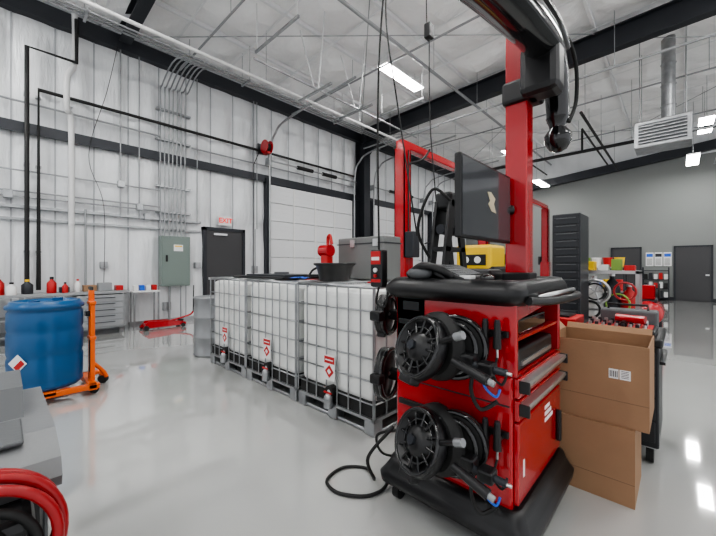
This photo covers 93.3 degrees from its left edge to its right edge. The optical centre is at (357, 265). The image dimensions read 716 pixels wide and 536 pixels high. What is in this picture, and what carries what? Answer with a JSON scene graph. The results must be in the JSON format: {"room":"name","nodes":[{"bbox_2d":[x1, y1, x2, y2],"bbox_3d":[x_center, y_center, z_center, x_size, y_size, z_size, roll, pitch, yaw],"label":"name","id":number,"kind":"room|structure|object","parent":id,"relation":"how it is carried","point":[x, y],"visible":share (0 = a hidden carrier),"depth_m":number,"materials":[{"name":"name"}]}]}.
{"room":"auto repair garage","nodes":[
{"label":"auto repair garage","id":0,"kind":"room"},
{"bbox_2d":[0,0,457,332],"bbox_3d":[-3.295,-2.025,9.559,0.442,6.750,27.324,0,0,44],"label":"wall","id":1,"kind":"structure","parent":0,"point":[131,254],"depth_m":7.52,"materials":[{"name":"metal"}]},
{"bbox_2d":[0,10,355,290],"bbox_3d":[-3.864,-2.275,7.822,1.415,5.551,12.000,0,0,44],"label":"pipes","id":2,"kind":"object","parent":1,"relation":"attached to","point":[7,193],"depth_m":6.95,"materials":[{"name":"grey metal"}]},
{"bbox_2d":[201,226,244,294],"bbox_3d":[-3.555,0.175,8.999,0.200,2.350,1.130,0,0,44],"label":"door","id":3,"kind":"structure","parent":1,"relation":"in","point":[223,249],"depth_m":8.89,"materials":[{"name":"grey metal"}]},
{"bbox_2d":[218,216,231,225],"bbox_3d":[-3.567,-1.195,9.025,0.186,0.250,0.363,0,0,44],"label":"exit sign","id":4,"kind":"object","parent":1,"relation":"attached to","point":[222,220],"visible":1,"depth_m":8.94,"materials":[{"name":"white plastic"}]},
{"bbox_2d":[0,0,454,340],"bbox_3d":[-3.166,-1.810,9.436,0.200,6.320,27.300,0,0,44],"label":"wall beams","id":5,"kind":"structure","parent":1,"relation":"attached to","point":[37,10],"depth_m":7.64,"materials":[{"name":"grey metal"}]},
{"bbox_2d":[257,139,272,156],"bbox_3d":[-2.661,-3.294,9.618,0.640,0.492,0.200,0,0,44],"label":"hose reel","id":6,"kind":"object","parent":1,"relation":"attached to","point":[266,147],"visible":1,"depth_m":9.49,"materials":[{"name":"red metal"}]},
{"bbox_2d":[263,76,438,273],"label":"door","id":7,"kind":"structure","parent":1,"relation":"in","point":[303,254],"depth_m":10.69,"materials":[{"name":"white metal"}]},
{"bbox_2d":[370,135,498,265],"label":"door","id":8,"kind":"structure","parent":1,"relation":"in","point":[386,211],"depth_m":13.82,"materials":[{"name":"white metal"}]},
{"bbox_2d":[428,165,504,264],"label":"door","id":9,"kind":"structure","parent":1,"relation":"in","point":[430,216],"depth_m":16.77,"materials":[{"name":"white metal"}]},
{"bbox_2d":[0,298,715,535],"bbox_3d":[4.322,1.450,2.581,21.300,0.200,27.700,0,0,44],"label":"floor","id":10,"kind":"structure","parent":0,"point":[175,441],"depth_m":2.37,"materials":[{"name":"grey concrete"}]},
{"bbox_2d":[0,369,68,535],"bbox_3d":[-1.738,0.940,1.137,1.415,0.820,1.049,0,0,44],"label":"machine","id":11,"kind":"object","parent":10,"relation":"on","point":[31,473],"visible":1,"depth_m":1.15,"materials":[{"name":"grey metal"}]},
{"bbox_2d":[0,289,129,339],"bbox_3d":[-6.561,0.925,5.385,0.590,0.850,4.850,0,0,44],"label":"workbench","id":12,"kind":"object","parent":10,"relation":"on","point":[111,307],"visible":0.64,"depth_m":6.64,"materials":[{"name":"metal"}]},
{"bbox_2d":[0,276,4,294],"bbox_3d":[-6.154,0.340,5.791,0.140,0.320,0.140,0,0,44],"label":"bottle","id":13,"kind":"object","parent":12,"relation":"on","point":[2,284],"visible":0.96,"depth_m":5.79,"materials":[{"name":"red plastic"}]},
{"bbox_2d":[6,282,16,295],"bbox_3d":[-5.942,0.390,5.796,0.140,0.220,0.140,0,0,44],"label":"jug","id":14,"kind":"object","parent":12,"relation":"on","point":[11,289],"visible":0.99,"depth_m":5.76,"materials":[{"name":"white plastic"}]},
{"bbox_2d":[21,279,32,293],"bbox_3d":[-5.912,0.370,6.045,0.159,0.260,0.159,0,0,44],"label":"jug","id":15,"kind":"object","parent":12,"relation":"on","point":[27,287],"visible":0.96,"depth_m":6.00,"materials":[{"name":"black plastic"}]},
{"bbox_2d":[46,277,56,292],"bbox_3d":[-5.655,0.350,6.242,0.140,0.300,0.140,0,0,44],"label":"bottle","id":16,"kind":"object","parent":12,"relation":"on","point":[51,285],"visible":0.98,"depth_m":6.20,"materials":[{"name":"red plastic"}]},
{"bbox_2d":[62,282,67,292],"bbox_3d":[-5.459,0.400,6.303,0.090,0.200,0.090,0,0,44],"label":"spray bottle","id":17,"kind":"object","parent":12,"relation":"on","point":[65,286],"visible":1,"depth_m":6.27,"materials":[{"name":"red plastic"}]},
{"bbox_2d":[74,279,80,291],"bbox_3d":[-5.430,0.375,6.551,0.100,0.250,0.100,0,0,44],"label":"spray bottle","id":18,"kind":"object","parent":12,"relation":"on","point":[77,286],"visible":1,"depth_m":6.52,"materials":[{"name":"white plastic"}]},
{"bbox_2d":[59,282,122,292],"bbox_3d":[-5.857,0.398,6.109,0.210,0.200,2.670,0,0,44],"label":"boxes","id":19,"kind":"object","parent":12,"relation":"on","point":[105,286],"visible":0.93,"depth_m":6.75,"materials":[{"name":"cardboard"}]},
{"bbox_2d":[43,286,108,398],"bbox_3d":[-3.187,0.790,3.545,0.625,1.120,0.960,0,0,44],"label":"drum lifter","id":20,"kind":"object","parent":10,"relation":"on","point":[88,379],"visible":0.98,"depth_m":3.65,"materials":[{"name":"orange paint"}]},
{"bbox_2d":[3,297,84,391],"bbox_3d":[-3.219,0.782,3.493,0.614,0.885,0.614,0,0,44],"label":"drum","id":21,"kind":"object","parent":20,"relation":"on","point":[44,336],"visible":0.91,"depth_m":3.28,"materials":[{"name":"blue plastic"}]},
{"bbox_2d":[130,284,159,328],"bbox_3d":[-4.724,0.885,7.481,0.360,0.930,0.520,0,0,44],"label":"table","id":22,"kind":"object","parent":10,"relation":"on","point":[153,287],"visible":0.95,"depth_m":7.43,"materials":[{"name":"white metal"}]},
{"bbox_2d":[139,285,193,330],"bbox_3d":[-4.176,0.899,7.506,0.360,0.902,1.112,0,0,44],"label":"jack","id":23,"kind":"object","parent":10,"relation":"on","point":[146,324],"visible":0.98,"depth_m":7.35,"materials":[{"name":"red paint"}]},
{"bbox_2d":[159,235,189,318],"bbox_3d":[-4.377,0.325,8.048,0.360,2.050,0.620,0,0,44],"label":"electrical panel","id":24,"kind":"object","parent":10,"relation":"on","point":[174,251],"visible":0.88,"depth_m":7.93,"materials":[{"name":"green metal"}]},
{"bbox_2d":[193,295,213,356],"bbox_3d":[-2.244,0.910,5.271,0.594,0.880,0.594,0,0,44],"label":"drum","id":25,"kind":"object","parent":10,"relation":"on","point":[201,316],"visible":0.41,"depth_m":5.00,"materials":[{"name":"silver metal"}]},
{"bbox_2d":[210,276,261,377],"bbox_3d":[-1.325,0.752,4.801,1.006,1.196,1.280,0,0,44],"label":"container","id":26,"kind":"object","parent":10,"relation":"on","point":[229,345],"visible":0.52,"depth_m":4.34,"materials":[{"name":"white plastic"}]},
{"bbox_2d":[233,272,318,278],"bbox_3d":[-1.031,0.115,4.572,1.200,0.070,0.800,0,0,44],"label":"lids","id":27,"kind":"object","parent":26,"relation":"on","point":[277,275],"visible":0.96,"depth_m":4.26,"materials":[{"name":"black plastic"}]},
{"bbox_2d":[246,278,360,400],"bbox_3d":[-0.590,0.752,4.101,1.006,1.196,1.280,0,0,44],"label":"container","id":28,"kind":"object","parent":10,"relation":"on","point":[274,302],"visible":0.57,"depth_m":3.64,"materials":[{"name":"white plastic"}]},
{"bbox_2d":[308,234,334,276],"bbox_3d":[-0.409,-0.111,4.000,0.376,0.522,0.178,0,0,38],"label":"pump","id":29,"kind":"object","parent":28,"relation":"on","point":[327,251],"visible":0.71,"depth_m":3.93,"materials":[{"name":"red metal"}]},
{"bbox_2d":[297,279,396,436],"bbox_3d":[0.152,0.752,3.394,1.006,1.196,1.280,0,0,44],"label":"container","id":30,"kind":"object","parent":10,"relation":"on","point":[342,344],"visible":0.62,"depth_m":2.92,"materials":[{"name":"white plastic"}]},
{"bbox_2d":[313,263,355,280],"bbox_3d":[-0.240,0.060,3.460,0.427,0.180,0.427,0,0,44],"label":"plastic basin","id":31,"kind":"object","parent":30,"relation":"on","point":[326,271],"visible":1,"depth_m":3.31,"materials":[{"name":"black plastic"}]},
{"bbox_2d":[337,235,401,279],"bbox_3d":[0.120,-0.090,3.983,0.740,0.480,0.325,0,0,44],"label":"case","id":32,"kind":"object","parent":30,"relation":"on","point":[351,250],"visible":0.75,"depth_m":3.81,"materials":[{"name":"grey plastic"}]},
{"bbox_2d":[394,139,489,276],"bbox_3d":[1.993,-0.445,7.313,2.139,3.590,3.900,0,0,44],"label":"lift","id":33,"kind":"object","parent":10,"relation":"on","point":[409,248],"visible":0.34,"depth_m":5.98,"materials":[{"name":"red paint"}]},
{"bbox_2d":[325,0,581,535],"bbox_3d":[0.243,-0.100,1.728,1.230,2.907,2.338,0,0,44],"label":"console","id":34,"kind":"object","parent":10,"relation":"on","point":[477,374],"visible":0.99,"depth_m":1.71,"materials":[{"name":"red metal"}]},
{"bbox_2d":[457,245,504,272],"bbox_3d":[1.941,0.520,5.174,0.715,1.660,0.630,0,0,44],"label":"machine","id":35,"kind":"object","parent":10,"relation":"on","point":[477,256],"visible":0.26,"depth_m":4.96,"materials":[{"name":"yellow plastic"}]},
{"bbox_2d":[356,0,715,237],"bbox_3d":[7.565,-2.121,5.638,20.820,6.942,0.320,0,0,44],"label":"roof frame","id":36,"kind":"object","parent":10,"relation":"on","point":[673,15],"visible":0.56,"depth_m":8.05,"materials":[{"name":"grey metal"}]},
{"bbox_2d":[533,199,549,275],"bbox_3d":[5.737,-0.445,11.245,2.139,3.590,3.840,0,0,44],"label":"lift","id":37,"kind":"object","parent":10,"relation":"on","point":[544,260],"visible":0.13,"depth_m":12.38,"materials":[{"name":"red paint"}]},
{"bbox_2d":[552,213,588,319],"bbox_3d":[2.969,0.325,4.720,0.330,2.050,0.570,0,0,44],"label":"cabinet tower","id":38,"kind":"object","parent":10,"relation":"on","point":[570,232],"visible":0.51,"depth_m":4.52,"materials":[{"name":"black metal"}]},
{"bbox_2d":[559,412,640,509],"bbox_3d":[1.524,1.134,2.166,0.420,0.432,0.421,0,0,44],"label":"cardboard box","id":39,"kind":"object","parent":10,"relation":"on","point":[605,458],"visible":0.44,"depth_m":1.98,"materials":[{"name":"brown cardboard"}]},
{"bbox_2d":[556,321,653,433],"bbox_3d":[1.561,0.658,2.209,0.546,0.517,0.499,0,0,44],"label":"cardboard box","id":40,"kind":"object","parent":39,"relation":"on","point":[610,369],"visible":0.82,"depth_m":2.01,"materials":[{"name":"brown cardboard"}]},
{"bbox_2d":[560,302,667,462],"bbox_3d":[1.911,0.825,2.761,0.900,1.049,0.645,0,0,44],"label":"tool cart","id":41,"kind":"object","parent":10,"relation":"on","point":[613,316],"visible":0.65,"depth_m":2.47,"materials":[{"name":"black"}]},
{"bbox_2d":[589,259,641,319],"bbox_3d":[3.713,0.625,4.987,0.700,1.450,0.615,0,0,44],"label":"cart","id":42,"kind":"object","parent":10,"relation":"on","point":[612,291],"visible":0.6,"depth_m":4.87,"materials":[{"name":"grey metal"}]},
{"bbox_2d":[589,257,626,292],"bbox_3d":[5.776,0.575,8.171,1.105,1.550,0.500,0,0,44],"label":"boxes","id":43,"kind":"object","parent":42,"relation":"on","point":[606,261],"visible":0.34,"depth_m":7.94,"materials":[{"name":"multicoloured cardboard"}]},
{"bbox_2d":[642,283,664,326],"bbox_3d":[5.420,0.831,6.300,0.437,1.038,0.900,0,0,44],"label":"air compressor","id":44,"kind":"object","parent":10,"relation":"on","point":[649,292],"visible":0.59,"depth_m":6.08,"materials":[{"name":"red paint"}]},
{"bbox_2d":[642,267,668,300],"bbox_3d":[11.837,0.700,13.445,0.800,1.300,0.400,0,0,44],"label":"display rack","id":45,"kind":"object","parent":10,"relation":"on","point":[644,276],"visible":0.68,"depth_m":13.25,"materials":[{"name":"grey metal"}]},
{"bbox_2d":[43,0,715,174],"bbox_3d":[3.024,-4.538,5.061,14.600,2.075,23.500,0,0,44],"label":"roof trusses","id":46,"kind":"structure","parent":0,"point":[88,3],"depth_m":7.54,"materials":[{"name":"grey metal"}]},
{"bbox_2d":[119,0,155,44],"bbox_3d":[2.472,-5.181,0.131,20.600,0.822,0.220,0,0,44],"label":"roof frame","id":47,"kind":"object","parent":46,"relation":"attached to","point":[139,10],"visible":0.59,"depth_m":6.53,"materials":[{"name":"grey metal"}]},
{"bbox_2d":[371,0,388,307],"bbox_3d":[0.224,-2.494,2.179,0.105,5.512,0.348,0,0,44],"label":"hoist pendant control","id":48,"kind":"object","parent":46,"relation":"hanging from","point":[378,257],"visible":0.94,"depth_m":2.07,"materials":[{"name":"red plastic"}]},
{"bbox_2d":[377,60,423,91],"bbox_3d":[1.131,-5.043,8.728,0.340,0.410,1.600,0,0,44],"label":"light","id":49,"kind":"object","parent":46,"relation":"hanging from","point":[400,75],"visible":0.91,"depth_m":8.68,"materials":[{"name":"white plastic"}]},
{"bbox_2d":[385,0,435,243],"bbox_3d":[0.624,-2.748,3.931,0.586,5.006,0.401,0,0,13],"label":"power cords","id":50,"kind":"object","parent":46,"relation":"hanging from","point":[428,26],"visible":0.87,"depth_m":3.88,"materials":[{"name":"black rubber"}]},
{"bbox_2d":[533,143,549,186],"bbox_3d":[7.986,-4.434,14.766,0.340,1.692,1.600,0,0,44],"label":"light","id":51,"kind":"object","parent":46,"relation":"hanging from","point":[539,181],"visible":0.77,"depth_m":14.40,"materials":[{"name":"white plastic"}]},
{"bbox_2d":[634,26,715,155],"bbox_3d":[7.388,-4.110,7.843,1.484,2.620,0.750,0,0,44],"label":"heater","id":52,"kind":"object","parent":46,"relation":"hanging from","point":[672,131],"visible":0.98,"depth_m":7.91,"materials":[{"name":"metal"}]},
{"bbox_2d":[686,102,700,165],"bbox_3d":[11.541,-4.553,11.656,0.340,1.831,1.600,0,0,44],"label":"light","id":53,"kind":"object","parent":46,"relation":"hanging from","point":[693,158],"visible":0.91,"depth_m":11.34,"materials":[{"name":"white plastic"}]},
{"bbox_2d":[697,90,715,133],"bbox_3d":[10.260,-4.808,9.976,0.340,1.340,1.600,0,0,44],"label":"light","id":54,"kind":"object","parent":46,"relation":"hanging from","point":[706,119],"visible":0.76,"depth_m":9.75,"materials":[{"name":"white plastic"}]},
{"bbox_2d":[50,0,715,169],"bbox_3d":[3.817,-5.544,2.993,19.800,1.173,27.600,0,0,44],"label":"ceiling","id":55,"kind":"structure","parent":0,"point":[489,58],"depth_m":8.50,"materials":[{"name":"white metal"}]},
{"bbox_2d":[99,0,715,165],"bbox_3d":[3.815,-5.395,2.774,19.500,0.930,27.320,0,0,44],"label":"ceiling purlins","id":56,"kind":"structure","parent":55,"relation":"attached to","point":[191,19],"depth_m":8.34,"materials":[{"name":"grey metal"}]},
{"bbox_2d":[466,119,715,298],"bbox_3d":[13.737,-2.650,12.396,21.200,8.000,0.300,0,0,44],"label":"wall","id":57,"kind":"structure","parent":0,"point":[661,206],"depth_m":14.16,"materials":[{"name":"grey paint"}]},
{"bbox_2d":[533,139,715,301],"bbox_3d":[13.656,-2.177,12.093,20.900,7.054,0.250,0,0,44],"label":"trim","id":58,"kind":"structure","parent":57,"relation":"attached to","point":[709,145],"depth_m":14.04,"materials":[{"name":"grey metal"}]},
{"bbox_2d":[611,247,641,296],"bbox_3d":[11.387,0.280,14.372,1.030,2.140,0.080,0,0,44],"label":"door","id":59,"kind":"structure","parent":57,"relation":"in","point":[633,255],"depth_m":14.27,"materials":[{"name":"grey metal"}]},
{"bbox_2d":[646,252,671,265],"bbox_3d":[12.150,-0.275,13.672,0.780,0.550,0.030,0,0,44],"label":"notice board","id":60,"kind":"object","parent":57,"relation":"attached to","point":[667,256],"visible":1,"depth_m":13.64,"materials":[{"name":"white paper"}]},
{"bbox_2d":[674,245,712,301],"bbox_3d":[12.853,0.280,12.975,1.080,2.140,0.080,0,0,44],"label":"door","id":61,"kind":"structure","parent":57,"relation":"in","point":[693,264],"depth_m":12.96,"materials":[{"name":"grey metal"}]}
]}

